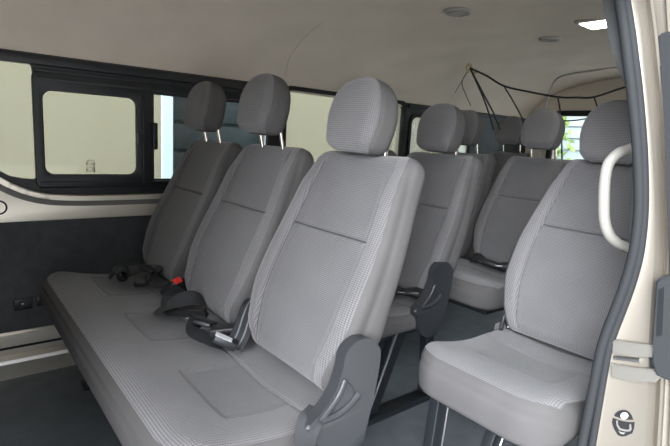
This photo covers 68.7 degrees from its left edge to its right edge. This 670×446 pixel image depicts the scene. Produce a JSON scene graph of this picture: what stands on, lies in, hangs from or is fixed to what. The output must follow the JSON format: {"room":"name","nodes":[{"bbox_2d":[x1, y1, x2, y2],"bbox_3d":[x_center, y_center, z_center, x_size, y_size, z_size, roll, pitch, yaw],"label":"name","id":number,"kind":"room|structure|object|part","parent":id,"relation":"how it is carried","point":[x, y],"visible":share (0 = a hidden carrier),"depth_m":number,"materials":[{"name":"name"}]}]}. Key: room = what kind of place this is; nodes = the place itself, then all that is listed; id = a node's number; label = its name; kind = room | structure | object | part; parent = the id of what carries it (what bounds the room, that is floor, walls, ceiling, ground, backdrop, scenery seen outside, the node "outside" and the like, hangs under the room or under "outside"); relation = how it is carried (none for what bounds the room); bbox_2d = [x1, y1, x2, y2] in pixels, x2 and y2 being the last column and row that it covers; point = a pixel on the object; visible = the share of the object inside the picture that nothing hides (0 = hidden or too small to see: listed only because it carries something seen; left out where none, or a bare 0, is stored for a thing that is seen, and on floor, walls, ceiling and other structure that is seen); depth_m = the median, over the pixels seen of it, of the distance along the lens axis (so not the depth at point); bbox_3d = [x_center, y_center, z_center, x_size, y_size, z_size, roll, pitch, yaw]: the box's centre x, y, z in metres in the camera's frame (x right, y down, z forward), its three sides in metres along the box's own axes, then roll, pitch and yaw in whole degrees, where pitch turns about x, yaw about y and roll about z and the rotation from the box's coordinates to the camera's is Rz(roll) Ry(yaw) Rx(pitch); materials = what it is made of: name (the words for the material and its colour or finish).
{"room":"vehicle interior","nodes":[
{"label":"vehicle interior","id":0,"kind":"room"},
{"bbox_2d":[0,48,525,380],"bbox_3d":[-0.608,0.107,2.276,5.376,1.553,0.108,-4,12,-38],"label":"wall","id":1,"kind":"structure","parent":0,"point":[43,233],"depth_m":1.88,"materials":[{"name":"black plastic"}]},
{"bbox_2d":[0,200,7,214],"bbox_3d":[-1.229,-0.051,1.694,0.163,0.053,0.007,-4,12,-38],"label":"cap","id":2,"kind":"object","parent":1,"relation":"attached to","point":[3,202],"visible":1,"depth_m":1.74,"materials":[{"name":"black plastic"}]},
{"bbox_2d":[13,295,41,310],"bbox_3d":[-1.155,0.302,1.844,0.090,0.047,0.012,-4,12,-38],"label":"switch panel","id":3,"kind":"object","parent":1,"relation":"attached to","point":[24,303],"visible":0.97,"depth_m":1.84,"materials":[{"name":"black plastic"}]},
{"bbox_2d":[19,301,26,307],"bbox_3d":[-1.169,0.304,1.834,0.026,0.026,0.008,-4,12,-38],"label":"socket","id":4,"kind":"object","parent":3,"relation":"attached to","point":[22,304],"depth_m":1.83,"materials":[{"name":"black plastic"}]},
{"bbox_3d":[-1.169,0.304,1.837,0.060,0.044,0.006,-4,12,-38],"label":"plate","id":5,"kind":"part","parent":3,"relation":"part of","materials":[{"name":"black plastic"}]},
{"bbox_3d":[-0.616,0.150,2.291,5.370,0.433,0.050,-4,12,-38],"label":"panel","id":6,"kind":"part","parent":1,"relation":"part of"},
{"bbox_3d":[-0.569,-0.352,2.182,5.376,0.613,0.026,-4,12,-38],"label":"panel","id":7,"kind":"part","parent":1,"relation":"part of","materials":[{"name":"beige metal"}]},
{"bbox_2d":[31,63,243,189],"bbox_3d":[-0.685,-0.378,2.086,1.028,0.453,0.042,-4,12,-38],"label":"window","id":8,"kind":"structure","parent":1,"relation":"in","point":[43,81],"depth_m":1.91,"materials":[{"name":"black plastic"}]},
{"bbox_2d":[86,160,94,171],"bbox_3d":[-0.955,-0.222,1.915,0.032,0.046,0.002,-4,12,-38],"label":"print","id":9,"kind":"object","parent":8,"relation":"attached to","point":[87,160],"depth_m":1.91,"materials":[{"name":"grey"}]},
{"bbox_3d":[-0.925,-0.349,1.903,0.422,0.418,0.022,-4,12,-38],"label":"sash frame","id":10,"kind":"part","parent":8,"relation":"part of","materials":[{"name":"black"}]},
{"bbox_2d":[0,49,525,120],"bbox_3d":[-0.561,-0.621,2.146,5.370,0.035,0.042,-4,12,-38],"label":"trim","id":11,"kind":"structure","parent":1,"relation":"attached to","point":[5,55],"depth_m":1.90,"materials":[{"name":"black"}]},
{"bbox_2d":[282,86,407,156],"bbox_3d":[0.073,-0.447,2.702,0.872,0.512,0.032,-4,12,-38],"label":"window","id":12,"kind":"structure","parent":1,"relation":"in","point":[404,109],"depth_m":2.93,"materials":[{"name":"black plastic"}]},
{"bbox_3d":[0.064,-0.450,2.712,0.840,0.480,0.004,-4,12,-38],"label":"pane","id":13,"kind":"part","parent":12,"relation":"part of","materials":[{"name":"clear glass"}]},
{"bbox_2d":[406,114,440,156],"bbox_3d":[0.585,-0.465,3.115,0.387,0.427,0.032,-4,12,-38],"label":"window","id":14,"kind":"structure","parent":1,"relation":"in","point":[414,119],"depth_m":3.03,"materials":[{"name":"clear glass"}]},
{"bbox_2d":[459,145,466,152],"bbox_3d":[0.848,-0.491,3.341,0.180,0.400,0.004,-4,12,-38],"label":"window","id":15,"kind":"structure","parent":1,"relation":"in","point":[463,148],"depth_m":3.37,"materials":[{"name":"clear glass"}]},
{"bbox_2d":[0,302,578,445],"bbox_3d":[-0.073,0.697,1.662,5.370,0.040,2.000,-4,12,-38],"label":"floor","id":16,"kind":"structure","parent":0,"point":[52,407],"depth_m":1.69,"materials":[{"name":"plastic"}]},
{"bbox_2d":[40,73,424,445],"bbox_3d":[-0.414,0.121,1.428,0.627,1.134,1.306,-4,12,-38],"label":"seat","id":17,"kind":"object","parent":16,"relation":"on","point":[318,250],"visible":0.95,"depth_m":1.19,"materials":[{"name":"fabric"}]},
{"bbox_3d":[-0.760,0.581,1.927,0.420,0.022,0.060,-4,12,-38],"label":"floor rail","id":18,"kind":"part","parent":17,"relation":"part of","materials":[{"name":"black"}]},
{"bbox_2d":[109,264,168,286],"bbox_3d":[-0.694,0.183,1.732,0.171,0.062,0.226,-4,12,-38],"label":"belt","id":19,"kind":"object","parent":17,"relation":"on","point":[140,280],"visible":1,"depth_m":1.74,"materials":[{"name":"black fabric"}]},
{"bbox_2d":[153,277,206,317],"bbox_3d":[-0.487,0.225,1.512,0.151,0.081,0.248,-2,11,-28],"label":"belt","id":20,"kind":"object","parent":17,"relation":"on","point":[175,294],"visible":0.95,"depth_m":1.46,"materials":[{"name":"black fabric"}]},
{"bbox_2d":[40,271,323,445],"bbox_3d":[-0.498,0.320,1.415,0.456,0.113,1.278,-4,12,-38],"label":"cushion","id":21,"kind":"object","parent":17,"relation":"on","point":[154,384],"depth_m":1.14,"materials":[{"name":"fabric"}]},
{"bbox_3d":[-0.547,-0.048,1.865,0.269,0.534,0.414,-4,12,-38],"label":"backrest","id":22,"kind":"part","parent":17,"relation":"part of","materials":[{"name":"fabric"}]},
{"bbox_3d":[-0.506,-0.344,1.914,0.035,0.108,0.012,-4,12,-38],"label":"headrest post","id":23,"kind":"part","parent":17,"relation":"part of","materials":[{"name":"silver metal"}]},
{"bbox_2d":[185,298,250,351],"bbox_3d":[-0.309,0.264,1.310,0.200,0.098,0.201,6,10,13],"label":"belt","id":24,"kind":"object","parent":17,"relation":"on","point":[218,337],"visible":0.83,"depth_m":1.28,"materials":[{"name":"black plastic"}]},
{"bbox_3d":[-0.430,-0.324,1.821,0.035,0.108,0.012,-4,12,-38],"label":"headrest post","id":25,"kind":"part","parent":17,"relation":"part of","materials":[{"name":"silver metal"}]},
{"bbox_3d":[-0.280,0.023,1.536,0.269,0.534,0.414,-4,12,-38],"label":"backrest","id":26,"kind":"part","parent":17,"relation":"part of","materials":[{"name":"fabric"}]},
{"bbox_3d":[-0.238,-0.272,1.585,0.035,0.108,0.012,-4,12,-38],"label":"headrest post","id":27,"kind":"part","parent":17,"relation":"part of","materials":[{"name":"silver metal"}]},
{"bbox_3d":[-0.163,-0.252,1.492,0.035,0.108,0.012,-4,12,-38],"label":"headrest post","id":28,"kind":"part","parent":17,"relation":"part of","materials":[{"name":"silver metal"}]},
{"bbox_2d":[294,404,320,445],"bbox_3d":[-0.054,0.450,0.958,0.053,0.152,0.087,8,11,26],"label":"cover","id":29,"kind":"object","parent":17,"relation":"attached to","point":[302,437],"visible":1,"depth_m":0.94,"materials":[{"name":"grey plastic"}]},
{"bbox_3d":[-0.012,0.095,1.208,0.269,0.534,0.414,-4,12,-38],"label":"backrest","id":30,"kind":"part","parent":17,"relation":"part of","materials":[{"name":"fabric"}]},
{"bbox_3d":[0.012,0.346,0.983,0.068,0.059,0.008,-4,12,-38],"label":"release lever","id":31,"kind":"part","parent":17,"relation":"part of","materials":[{"name":"grey plastic"}]},
{"bbox_2d":[367,103,482,426],"bbox_3d":[0.040,0.070,1.962,0.627,1.107,0.874,-4,12,-38],"label":"seat","id":32,"kind":"object","parent":16,"relation":"on","point":[444,211],"visible":0.32,"depth_m":1.76,"materials":[{"name":"fabric"}]},
{"bbox_3d":[0.172,0.507,1.702,0.175,0.288,0.036,-4,12,-38],"label":"leg","id":33,"kind":"part","parent":32,"relation":"part of","materials":[{"name":"black metal"}]},
{"bbox_3d":[0.058,-0.072,2.213,0.269,0.534,0.406,-4,12,-38],"label":"backrest","id":34,"kind":"part","parent":32,"relation":"part of","materials":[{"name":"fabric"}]},
{"bbox_3d":[0.239,0.662,1.791,0.420,0.022,0.060,-4,12,-38],"label":"floor rail","id":35,"kind":"part","parent":32,"relation":"part of","materials":[{"name":"black metal"}]},
{"bbox_2d":[381,295,418,338],"bbox_3d":[-0.044,0.255,1.949,0.456,0.113,0.850,-4,12,-38],"label":"cushion","id":36,"kind":"object","parent":32,"relation":"on","point":[403,317],"depth_m":1.65,"materials":[{"name":"fabric"}]},
{"bbox_2d":[395,286,423,295],"bbox_3d":[0.226,0.233,1.761,0.092,0.054,0.271,-6,13,-43],"label":"belt","id":37,"kind":"object","parent":32,"relation":"on","point":[413,290],"visible":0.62,"depth_m":1.72,"materials":[{"name":"black fabric"}]},
{"bbox_3d":[0.342,0.494,1.838,0.060,0.288,0.036,-4,12,-38],"label":"leg","id":38,"kind":"part","parent":32,"relation":"part of","materials":[{"name":"black"}]},
{"bbox_3d":[0.333,0.246,1.680,0.068,0.059,0.008,-4,12,-38],"label":"release lever","id":39,"kind":"part","parent":32,"relation":"part of","materials":[{"name":"grey plastic"}]},
{"bbox_3d":[0.326,-0.001,1.884,0.269,0.534,0.406,-4,12,-38],"label":"backrest","id":40,"kind":"part","parent":32,"relation":"part of","materials":[{"name":"fabric"}]},
{"bbox_2d":[461,116,532,261],"bbox_3d":[0.909,-0.102,3.102,0.642,1.162,0.418,-4,12,-38],"label":"seat","id":41,"kind":"object","parent":16,"relation":"on","point":[511,126],"visible":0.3,"depth_m":3.15,"materials":[{"name":"fabric"}]},
{"bbox_2d":[461,242,473,259],"bbox_3d":[0.824,0.117,3.088,0.466,0.125,0.407,-4,12,-38],"label":"cushion","id":42,"kind":"object","parent":41,"relation":"on","point":[470,253],"depth_m":2.83,"materials":[{"name":"fabric"}]},
{"bbox_3d":[1.062,-0.189,3.197,0.274,0.547,0.402,-4,12,-38],"label":"backrest","id":43,"kind":"part","parent":41,"relation":"part of","materials":[{"name":"fabric"}]},
{"bbox_2d":[441,109,570,327],"bbox_3d":[0.598,0.016,2.365,0.627,1.142,0.874,-4,12,-38],"label":"seat","id":44,"kind":"object","parent":16,"relation":"on","point":[499,216],"visible":0.32,"depth_m":2.28,"materials":[{"name":"fabric"}]},
{"bbox_3d":[0.615,-0.110,2.619,0.269,0.534,0.406,-4,12,-38],"label":"backrest","id":45,"kind":"part","parent":44,"relation":"part of","materials":[{"name":"fabric"}]},
{"bbox_2d":[449,257,505,309],"bbox_3d":[0.513,0.218,2.355,0.456,0.113,0.850,-4,12,-38],"label":"cushion","id":46,"kind":"object","parent":44,"relation":"on","point":[475,285],"depth_m":2.00,"materials":[{"name":"fabric"}]},
{"bbox_2d":[471,253,508,268],"bbox_3d":[0.727,0.181,2.236,0.092,0.054,0.271,-6,13,-43],"label":"belt","id":47,"kind":"object","parent":44,"relation":"on","point":[477,256],"visible":0.82,"depth_m":2.23,"materials":[{"name":"black fabric"}]},
{"bbox_3d":[0.883,-0.038,2.290,0.269,0.534,0.406,-4,12,-38],"label":"backrest","id":48,"kind":"part","parent":44,"relation":"part of","materials":[{"name":"fabric"}]},
{"bbox_2d":[418,100,632,445],"bbox_3d":[0.577,0.209,1.330,0.642,1.107,0.418,-4,12,-38],"label":"seat","id":49,"kind":"object","parent":16,"relation":"on","point":[526,383],"visible":0.7,"depth_m":1.35,"materials":[{"name":"fabric"}]},
{"bbox_3d":[0.263,0.598,1.332,0.065,0.305,0.032,-4,12,-38],"label":"leg","id":50,"kind":"part","parent":49,"relation":"part of","materials":[{"name":"black"}]},
{"bbox_3d":[0.399,0.612,1.295,0.180,0.305,0.032,-4,12,-38],"label":"leg","id":51,"kind":"part","parent":49,"relation":"part of","materials":[{"name":"black"}]},
{"bbox_3d":[0.531,0.299,1.541,0.018,0.072,0.052,11,12,39],"label":"hinge arm","id":52,"kind":"part","parent":49,"relation":"part of","materials":[{"name":"grey plastic"}]},
{"bbox_2d":[418,322,592,445],"bbox_3d":[0.494,0.402,1.312,0.466,0.125,0.407,-4,12,-38],"label":"cushion","id":53,"kind":"object","parent":49,"relation":"on","point":[527,386],"depth_m":1.19,"materials":[{"name":"fabric"}]},
{"bbox_3d":[0.732,0.095,1.421,0.274,0.547,0.402,-4,12,-38],"label":"backrest","id":54,"kind":"part","parent":49,"relation":"part of","materials":[{"name":"fabric"}]},
{"bbox_2d":[0,0,621,117],"bbox_3d":[-0.051,-0.641,1.504,5.370,0.325,1.662,-4,12,-38],"label":"ceiling","id":55,"kind":"structure","parent":0,"point":[423,53],"depth_m":2.09,"materials":[{"name":"fabric"}]},
{"bbox_2d":[444,7,471,16],"bbox_3d":[0.475,-0.819,1.893,0.104,0.024,0.104,-4,12,-38],"label":"ceiling vent","id":56,"kind":"object","parent":55,"relation":"in","point":[454,11],"visible":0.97,"depth_m":1.87,"materials":[{"name":"grey plastic"}]},
{"bbox_2d":[466,63,476,73],"bbox_3d":[0.767,-0.873,2.752,0.083,0.064,0.024,-2,11,-26],"label":"ceiling hook","id":57,"kind":"object","parent":55,"relation":"attached to","point":[468,64],"visible":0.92,"depth_m":2.74,"materials":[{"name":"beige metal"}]},
{"bbox_2d":[455,67,625,158],"bbox_3d":[0.970,-0.600,2.649,0.234,0.479,1.222,-3,12,-34],"label":"net","id":58,"kind":"object","parent":57,"relation":"hanging from","point":[470,68],"visible":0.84,"depth_m":2.65,"materials":[{"name":"black fabric"}]},
{"bbox_3d":[0.837,-0.699,2.766,0.186,0.336,0.041,2,10,-6],"label":"cord","id":59,"kind":"part","parent":58,"relation":"part of","materials":[{"name":"black fabric"}]},
{"bbox_3d":[0.848,-0.699,2.770,0.210,0.335,0.025,3,10,1],"label":"cord","id":60,"kind":"part","parent":58,"relation":"part of","materials":[{"name":"black fabric"}]},
{"bbox_3d":[0.976,-0.625,2.653,0.008,0.239,0.175,-4,12,-38],"label":"cord","id":61,"kind":"part","parent":58,"relation":"part of","materials":[{"name":"black fabric"}]},
{"bbox_3d":[1.112,-0.723,2.510,0.885,0.175,0.108,12,13,40],"label":"edge cord","id":62,"kind":"part","parent":58,"relation":"part of","materials":[{"name":"black fabric"}]},
{"bbox_3d":[1.157,-0.486,2.520,0.008,0.319,0.073,-4,12,-38],"label":"cord","id":63,"kind":"part","parent":58,"relation":"part of","materials":[{"name":"black fabric"}]},
{"bbox_2d":[539,36,560,41],"bbox_3d":[0.989,-0.851,2.256,0.094,0.024,0.094,-4,12,-38],"label":"ceiling vent","id":64,"kind":"object","parent":55,"relation":"in","point":[544,38],"visible":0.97,"depth_m":2.23,"materials":[{"name":"grey plastic"}]},
{"bbox_2d":[574,19,606,29],"bbox_3d":[1.025,-0.776,1.901,0.136,0.018,0.132,-4,12,-38],"label":"recessed light","id":65,"kind":"object","parent":55,"relation":"in","point":[591,24],"visible":0.53,"depth_m":1.89,"materials":[{"name":"grey plastic"}]},
{"bbox_2d":[525,78,626,158],"bbox_3d":[2.011,-0.203,3.227,0.048,1.493,1.788,-4,12,-38],"label":"wall","id":66,"kind":"structure","parent":0,"point":[600,87],"depth_m":3.45,"materials":[{"name":"plastic"}]},
{"bbox_2d":[545,110,591,158],"bbox_3d":[2.003,-0.447,3.194,0.053,0.563,1.288,-4,12,-38],"label":"window","id":67,"kind":"structure","parent":66,"relation":"in","point":[579,112],"depth_m":3.51,"materials":[{"name":"black"}]},
{"bbox_2d":[538,67,617,157],"bbox_3d":[1.731,-0.547,2.838,0.014,0.721,1.137,-4,12,-38],"label":"trim","id":68,"kind":"structure","parent":66,"relation":"attached to","point":[580,72],"depth_m":3.13,"materials":[{"name":"grey"}]},
{"bbox_2d":[577,0,669,445],"bbox_3d":[0.654,0.112,1.046,0.212,1.158,0.274,-4,12,-38],"label":"door frame","id":69,"kind":"structure","parent":0,"point":[634,27],"depth_m":0.97,"materials":[{"name":"beige metal"}]},
{"bbox_3d":[0.621,0.101,1.103,0.191,1.156,0.142,-4,12,-38],"label":"trim","id":70,"kind":"part","parent":69,"relation":"part of","materials":[{"name":"grey plastic"}]},
{"bbox_2d":[598,143,631,252],"bbox_3d":[0.654,-0.055,1.096,0.139,0.269,0.065,5,10,11],"label":"handle","id":71,"kind":"object","parent":69,"relation":"attached to","point":[607,166],"visible":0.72,"depth_m":1.08,"materials":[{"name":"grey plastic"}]},
{"bbox_2d":[612,410,634,436],"bbox_3d":[0.596,0.414,1.014,0.002,0.060,0.041,-4,12,-38],"label":"warning sticker","id":72,"kind":"object","parent":69,"relation":"attached to","point":[622,428],"visible":1,"depth_m":1.01,"materials":[{"name":"black plastic"}]},
{"bbox_2d":[611,339,660,382],"bbox_3d":[0.612,0.279,0.992,0.036,0.097,0.096,-4,12,-38],"label":"bracket","id":73,"kind":"object","parent":69,"relation":"attached to","point":[621,347],"visible":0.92,"depth_m":0.98,"materials":[{"name":"grey metal"}]},
{"bbox_2d":[652,0,669,445],"bbox_3d":[0.669,0.073,0.923,0.086,1.038,0.238,-4,12,-38],"label":"door","id":74,"kind":"structure","parent":69,"relation":"attached to","point":[661,340],"depth_m":0.92,"materials":[{"name":"beige paint"}]},
{"bbox_2d":[627,0,666,253],"bbox_3d":[0.464,0.153,0.939,5.374,1.384,0.194,-4,12,-38],"label":"wall","id":75,"kind":"structure","parent":0,"point":[631,199],"depth_m":1.11,"materials":[{"name":"grey plastic"}]},
{"label":"outside","id":76,"kind":"structure","parent":0,"visible":0},
{"bbox_3d":[2.559,1.965,-1.411,30.000,0.100,26.000,-4,12,-38],"label":"ground","id":77,"kind":"structure","parent":76,"visible":0},
{"bbox_2d":[0,61,396,178],"bbox_3d":[-1.162,-0.792,3.792,15.000,3.150,0.350,-4,12,-38],"label":"window","id":78,"kind":"structure","parent":77,"relation":"on","point":[78,128],"depth_m":3.30,"materials":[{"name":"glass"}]},
{"bbox_3d":[-0.927,-0.380,3.988,1.038,2.300,0.220,-4,12,-38],"label":"door frame","id":79,"kind":"part","parent":78,"relation":"part of","materials":[{"name":"teal paint"}]},
{"bbox_2d":[173,97,259,172],"bbox_3d":[-1.048,-0.416,4.156,0.895,2.300,0.060,-4,12,-38],"label":"shutter","id":80,"kind":"object","parent":78,"relation":"attached to","point":[183,136],"depth_m":4.00,"materials":[{"name":"blue"}]},
{"bbox_2d":[557,117,574,159],"bbox_3d":[2.167,-0.435,5.446,0.736,2.275,0.871,-4,12,-38],"label":"bush","id":81,"kind":"object","parent":77,"relation":"on","point":[569,147],"visible":0.03,"depth_m":5.13,"materials":[{"name":"green plant"}]},
{"bbox_2d":[557,117,585,159],"bbox_3d":[3.418,-0.763,5.362,0.100,3.090,6.200,-4,12,-38],"label":"wall","id":82,"kind":"structure","parent":77,"relation":"on","point":[575,127],"depth_m":5.94,"materials":[{"name":"grey"}]}
]}

